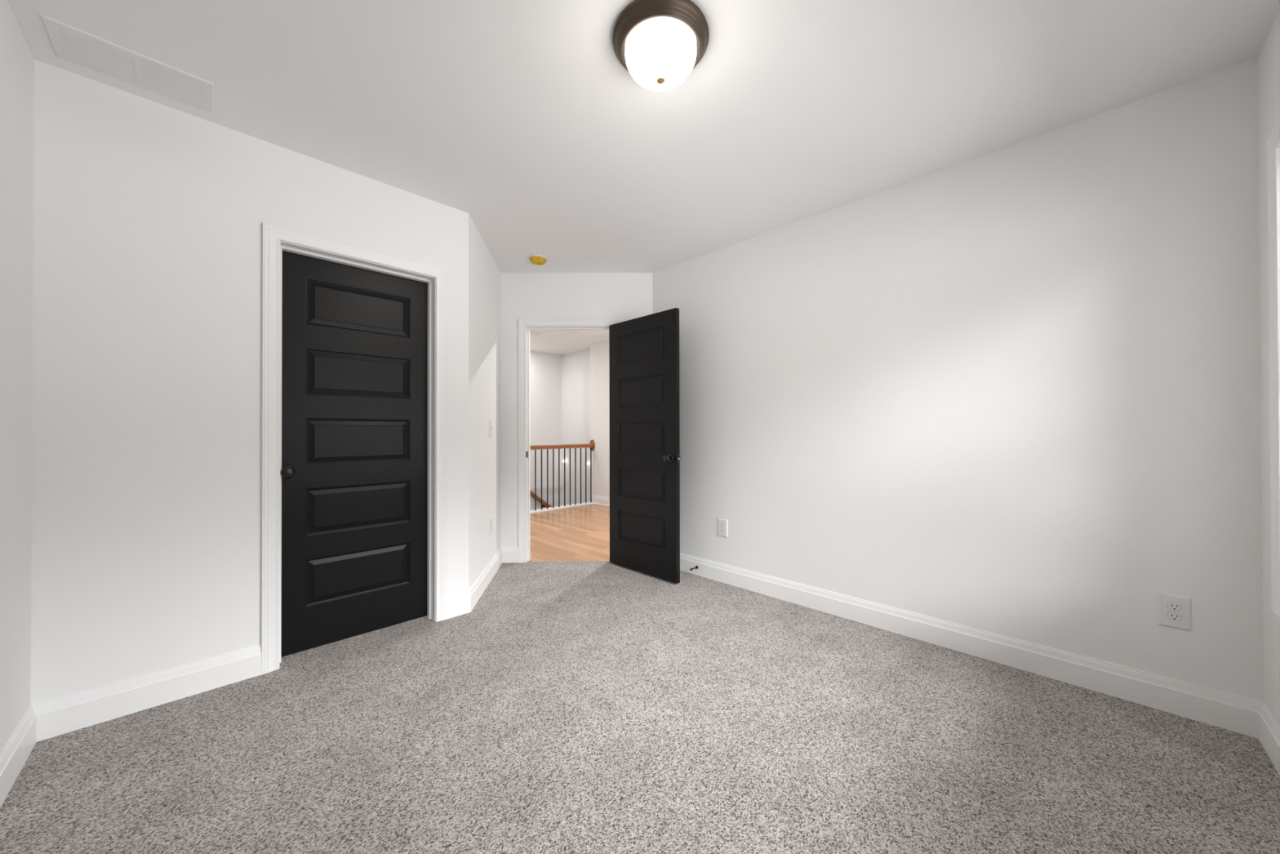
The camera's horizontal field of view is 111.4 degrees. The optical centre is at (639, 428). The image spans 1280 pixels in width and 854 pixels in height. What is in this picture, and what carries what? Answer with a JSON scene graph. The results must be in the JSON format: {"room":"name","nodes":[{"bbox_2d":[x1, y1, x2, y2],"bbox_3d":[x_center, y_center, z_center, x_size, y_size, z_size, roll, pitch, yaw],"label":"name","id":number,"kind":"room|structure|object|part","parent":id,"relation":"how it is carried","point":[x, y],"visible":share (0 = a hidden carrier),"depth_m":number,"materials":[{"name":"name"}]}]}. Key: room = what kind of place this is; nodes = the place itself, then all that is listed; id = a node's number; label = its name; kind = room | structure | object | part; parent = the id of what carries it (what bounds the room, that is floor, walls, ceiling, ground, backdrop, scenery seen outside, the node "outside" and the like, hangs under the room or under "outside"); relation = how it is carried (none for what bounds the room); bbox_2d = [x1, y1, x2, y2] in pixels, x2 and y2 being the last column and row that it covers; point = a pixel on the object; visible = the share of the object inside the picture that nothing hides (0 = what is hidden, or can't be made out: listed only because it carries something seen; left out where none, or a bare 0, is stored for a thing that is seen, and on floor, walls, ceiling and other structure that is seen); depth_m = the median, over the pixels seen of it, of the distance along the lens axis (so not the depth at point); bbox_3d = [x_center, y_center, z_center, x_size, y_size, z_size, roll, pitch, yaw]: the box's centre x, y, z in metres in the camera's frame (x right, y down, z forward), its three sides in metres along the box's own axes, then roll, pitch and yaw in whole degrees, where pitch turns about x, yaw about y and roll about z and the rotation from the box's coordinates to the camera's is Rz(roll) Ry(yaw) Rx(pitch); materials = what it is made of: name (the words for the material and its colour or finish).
{"room":"empty bedroom","nodes":[
{"label":"empty bedroom","id":0,"kind":"room"},
{"bbox_2d":[0,0,34,752],"bbox_3d":[-1.419,-0.101,0.716,0.125,2.457,4.184,0,0,-45],"label":"wall","id":1,"kind":"structure","parent":0,"point":[16,59],"depth_m":1.42,"materials":[{"name":"white paint"}]},
{"bbox_2d":[0,705,36,808],"bbox_3d":[-1.070,1.040,0.461,0.015,0.130,3.092,0,0,-45],"label":"baseboard","id":2,"kind":"structure","parent":1,"relation":"attached to","point":[15,753],"depth_m":1.40,"materials":[{"name":"white paint"}]},
{"bbox_2d":[31,59,475,704],"bbox_3d":[-1.645,-0.093,2.220,1.676,2.457,0.202,0,0,-45],"label":"wall","id":3,"kind":"structure","parent":0,"point":[148,215],"depth_m":1.78,"materials":[{"name":"white paint"}]},
{"bbox_2d":[31,644,261,742],"bbox_3d":[-1.940,1.049,1.765,0.620,0.130,0.015,0,0,-45],"label":"baseboard","id":4,"kind":"structure","parent":3,"relation":"attached to","point":[70,713],"depth_m":1.73,"materials":[{"name":"white paint"}]},
{"bbox_2d":[280,250,427,657],"bbox_3d":[-1.491,0.116,2.340,0.692,1.976,0.094,0,0,-45],"label":"door","id":5,"kind":"structure","parent":3,"relation":"in","point":[353,472],"depth_m":2.32,"materials":[{"name":"black paint"}]},
{"bbox_3d":[-1.697,0.209,2.103,0.054,0.054,0.050,0,0,-45],"label":"knob","id":6,"kind":"part","parent":5,"relation":"part of","materials":[{"name":"black metal"}]},
{"bbox_2d":[261,222,447,674],"bbox_3d":[-1.474,0.088,2.324,0.825,2.056,0.142,0,0,-45],"label":"door frame","id":7,"kind":"structure","parent":3,"relation":"attached to","point":[276,239],"depth_m":2.11,"materials":[{"name":"white paint"}]},
{"bbox_2d":[447,590,471,618],"bbox_3d":[-1.085,1.052,2.615,0.141,0.130,0.015,0,0,-45],"label":"baseboard","id":8,"kind":"structure","parent":3,"relation":"attached to","point":[459,603],"depth_m":2.61,"materials":[{"name":"white paint"}]},
{"bbox_2d":[475,226,501,581],"bbox_3d":[-1.188,-0.088,3.304,0.158,2.457,0.978,0,0,-5],"label":"wall","id":9,"kind":"structure","parent":0,"point":[487,273],"depth_m":3.16,"materials":[{"name":"white paint"}]},
{"bbox_2d":[468,546,502,611],"bbox_3d":[-1.099,1.055,3.163,0.015,0.130,1.016,0,0,-7],"label":"baseboard","id":10,"kind":"structure","parent":9,"relation":"attached to","point":[477,589],"depth_m":3.05,"materials":[{"name":"white paint"}]},
{"bbox_2d":[488,420,493,437],"bbox_3d":[-1.112,0.002,3.274,0.018,0.127,0.083,0,0,-7],"label":"light switch","id":11,"kind":"object","parent":9,"relation":"attached to","point":[491,427],"visible":1,"depth_m":3.26,"materials":[{"name":"white plastic"}]},
{"bbox_2d":[529,351,561,510],"bbox_3d":[-2.499,1.274,6.657,3.050,5.137,0.120,0,0,-45],"label":"wall","id":12,"kind":"structure","parent":0,"point":[545,369],"depth_m":7.47,"materials":[{"name":"white paint"}]},
{"bbox_2d":[530,490,551,507],"bbox_3d":[-1.917,0.949,7.087,1.560,1.264,0.096,0,0,-45],"label":"stair handrail","id":13,"kind":"object","parent":12,"relation":"attached to","point":[532,494],"visible":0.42,"depth_m":7.28,"materials":[{"name":"brown wood"}]},
{"bbox_2d":[561,349,590,505],"bbox_3d":[-1.016,1.275,7.406,0.110,5.137,1.150,0,0,-45],"label":"wall","id":14,"kind":"structure","parent":0,"point":[575,366],"depth_m":7.39,"materials":[{"name":"white paint"}]},
{"bbox_2d":[501,272,653,546],"bbox_3d":[-0.471,-0.087,3.741,1.399,2.457,0.125,0,0,0],"label":"wall","id":15,"kind":"structure","parent":0,"point":[625,296],"depth_m":3.68,"materials":[{"name":"white paint"}]},
{"bbox_2d":[501,546,518,562],"bbox_3d":[-1.092,1.057,3.660,0.150,0.130,0.015,0,0,0],"label":"baseboard","id":16,"kind":"structure","parent":15,"relation":"attached to","point":[510,554],"depth_m":3.65,"materials":[{"name":"white paint"}]},
{"bbox_2d":[518,318,620,562],"bbox_3d":[-0.590,0.099,3.731,0.858,2.046,0.142,0,0,0],"label":"door frame","id":17,"kind":"structure","parent":15,"relation":"attached to","point":[525,325],"depth_m":3.67,"materials":[{"name":"white paint"}]},
{"bbox_2d":[608,307,680,583],"bbox_3d":[0.020,0.122,3.372,0.152,1.963,0.741,0,0,-45],"label":"door","id":18,"kind":"structure","parent":15,"relation":"in","point":[645,457],"depth_m":3.33,"materials":[{"name":"black paint"}]},
{"bbox_3d":[0.193,0.215,3.125,0.050,0.054,0.054,0,0,-45],"label":"knob","id":19,"kind":"part","parent":18,"relation":"part of","materials":[{"name":"black metal"}]},
{"bbox_2d":[590,342,609,497],"bbox_3d":[0.419,1.263,5.836,0.290,5.137,3.100,0,0,-45],"label":"wall","id":20,"kind":"structure","parent":0,"point":[599,353],"depth_m":6.67,"materials":[{"name":"white paint"}]},
{"bbox_2d":[589,494,609,506],"bbox_3d":[0.265,1.086,5.766,0.028,0.130,2.975,0,0,-45],"label":"baseboard","id":21,"kind":"structure","parent":20,"relation":"attached to","point":[597,500],"depth_m":6.63,"materials":[{"name":"white paint"}]},
{"bbox_2d":[0,504,1279,853],"bbox_3d":[-0.378,1.228,3.113,4.739,0.220,5.879,0,0,-45],"label":"floor","id":22,"kind":"structure","parent":0,"point":[577,707],"depth_m":1.50,"materials":[{"name":"carpet"}]},
{"bbox_2d":[530,439,595,513],"bbox_3d":[-1.757,0.662,5.786,2.868,0.987,0.160,0,0,-45],"label":"stair railing","id":23,"kind":"object","parent":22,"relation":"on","point":[592,444],"visible":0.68,"depth_m":6.35,"materials":[{"name":"brown wood"}]},
{"bbox_3d":[-1.758,0.261,5.781,2.856,0.057,0.060,0,0,-45],"label":"handrail","id":24,"kind":"part","parent":23,"relation":"part of","materials":[{"name":"brown wood"}]},
{"bbox_2d":[530,503,595,515],"bbox_3d":[-1.677,1.155,5.684,2.838,0.002,0.088,0,0,-45],"label":"trim","id":25,"kind":"structure","parent":22,"relation":"on","point":[593,504],"depth_m":6.24,"materials":[{"name":"white wood"}]},
{"bbox_2d":[7,0,1279,355],"bbox_3d":[-0.686,-1.376,3.545,5.220,0.120,7.220,0,0,-45],"label":"ceiling","id":26,"kind":"structure","parent":0,"point":[524,118],"depth_m":1.71,"materials":[{"name":"white paint"}]},
{"bbox_2d":[39,13,214,113],"bbox_3d":[-1.852,-1.319,1.612,0.402,0.008,0.223,0,0,-45],"label":"ceiling vent","id":27,"kind":"object","parent":26,"relation":"in","point":[70,43],"visible":1,"depth_m":1.59,"materials":[{"name":"white metal"}]},
{"bbox_2d":[529,330,542,335],"bbox_3d":[-1.521,-1.296,5.859,0.380,0.009,0.170,0,0,-45],"label":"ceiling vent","id":28,"kind":"object","parent":26,"relation":"in","point":[531,332],"visible":0.35,"depth_m":5.94,"materials":[{"name":"white metal"}]},
{"bbox_2d":[528,254,546,265],"bbox_3d":[-0.785,-1.290,3.364,0.135,0.052,0.135,0,0,-45],"label":"smoke detector","id":29,"kind":"object","parent":26,"relation":"attached to","point":[537,260],"visible":1,"depth_m":3.33,"materials":[{"name":"yellow plastic"}]},
{"bbox_2d":[555,329,608,337],"bbox_3d":[-0.412,-1.299,5.453,0.800,0.014,1.380,0,0,-45],"label":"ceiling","id":30,"kind":"structure","parent":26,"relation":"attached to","point":[591,333],"depth_m":5.91,"materials":[{"name":"white paint"}]},
{"bbox_3d":[-0.412,-1.303,5.453,0.692,0.006,1.272,0,0,-45],"label":"panel","id":31,"kind":"part","parent":30,"relation":"part of","materials":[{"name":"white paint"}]},
{"bbox_2d":[613,0,709,91],"bbox_3d":[0.071,-1.255,1.490,0.327,0.145,0.327,0,0,-45],"label":"ceiling light","id":32,"kind":"object","parent":26,"relation":"attached to","point":[660,42],"visible":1,"depth_m":1.41,"materials":[{"name":"white glass"}]},
{"bbox_2d":[652,57,1263,701],"bbox_3d":[1.244,-0.097,2.631,0.125,2.457,3.144,0,0,-45],"label":"wall","id":33,"kind":"structure","parent":0,"point":[1014,390],"depth_m":2.02,"materials":[{"name":"white paint"}]},
{"bbox_2d":[717,518,727,537],"bbox_3d":[0.600,0.722,3.181,0.008,0.127,0.083,0,0,-45],"label":"wall outlet","id":34,"kind":"object","parent":33,"relation":"attached to","point":[722,523],"visible":1,"depth_m":3.18,"materials":[{"name":"white plastic"}]},
{"bbox_2d":[680,552,1263,737],"bbox_3d":[1.162,1.047,2.611,0.015,0.130,2.994,0,0,-45],"label":"baseboard","id":35,"kind":"structure","parent":33,"relation":"attached to","point":[1223,709],"depth_m":2.01,"materials":[{"name":"white paint"}]},
{"bbox_2d":[1157,591,1191,631],"bbox_3d":[2.076,0.710,1.697,0.008,0.127,0.083,0,0,-45],"label":"wall outlet","id":36,"kind":"object","parent":33,"relation":"attached to","point":[1173,611],"visible":1,"depth_m":1.69,"materials":[{"name":"white plastic"}]},
{"bbox_2d":[1167,612,1181,621],"bbox_3d":[2.074,0.730,1.695,0.003,0.028,0.034,0,0,-45],"label":"receptacle","id":37,"kind":"object","parent":36,"relation":"attached to","point":[1171,616],"depth_m":1.69,"materials":[{"name":"white plastic"}]},
{"bbox_2d":[1167,602,1181,610],"bbox_3d":[2.074,0.691,1.695,0.003,0.028,0.034,0,0,-45],"label":"receptacle","id":38,"kind":"object","parent":36,"relation":"attached to","point":[1171,606],"depth_m":1.69,"materials":[{"name":"white plastic"}]},
{"bbox_2d":[1257,11,1279,724],"bbox_3d":[1.160,-0.109,0.419,3.114,2.457,0.125,0,0,-45],"label":"wall","id":39,"kind":"structure","parent":0,"point":[1268,58],"depth_m":1.51,"materials":[{"name":"white paint"}]},
{"bbox_2d":[1257,702,1279,775],"bbox_3d":[1.113,1.035,0.462,3.114,0.130,0.015,0,0,-45],"label":"baseboard","id":40,"kind":"structure","parent":39,"relation":"attached to","point":[1268,728],"depth_m":1.47,"materials":[{"name":"white paint"}]},
{"bbox_2d":[1266,119,1279,617],"bbox_3d":[1.424,-0.182,0.714,1.947,1.557,0.112,0,0,-45],"label":"window","id":41,"kind":"structure","parent":39,"relation":"in","point":[1273,139],"depth_m":1.41,"materials":[{"name":"white paint"}]}
]}

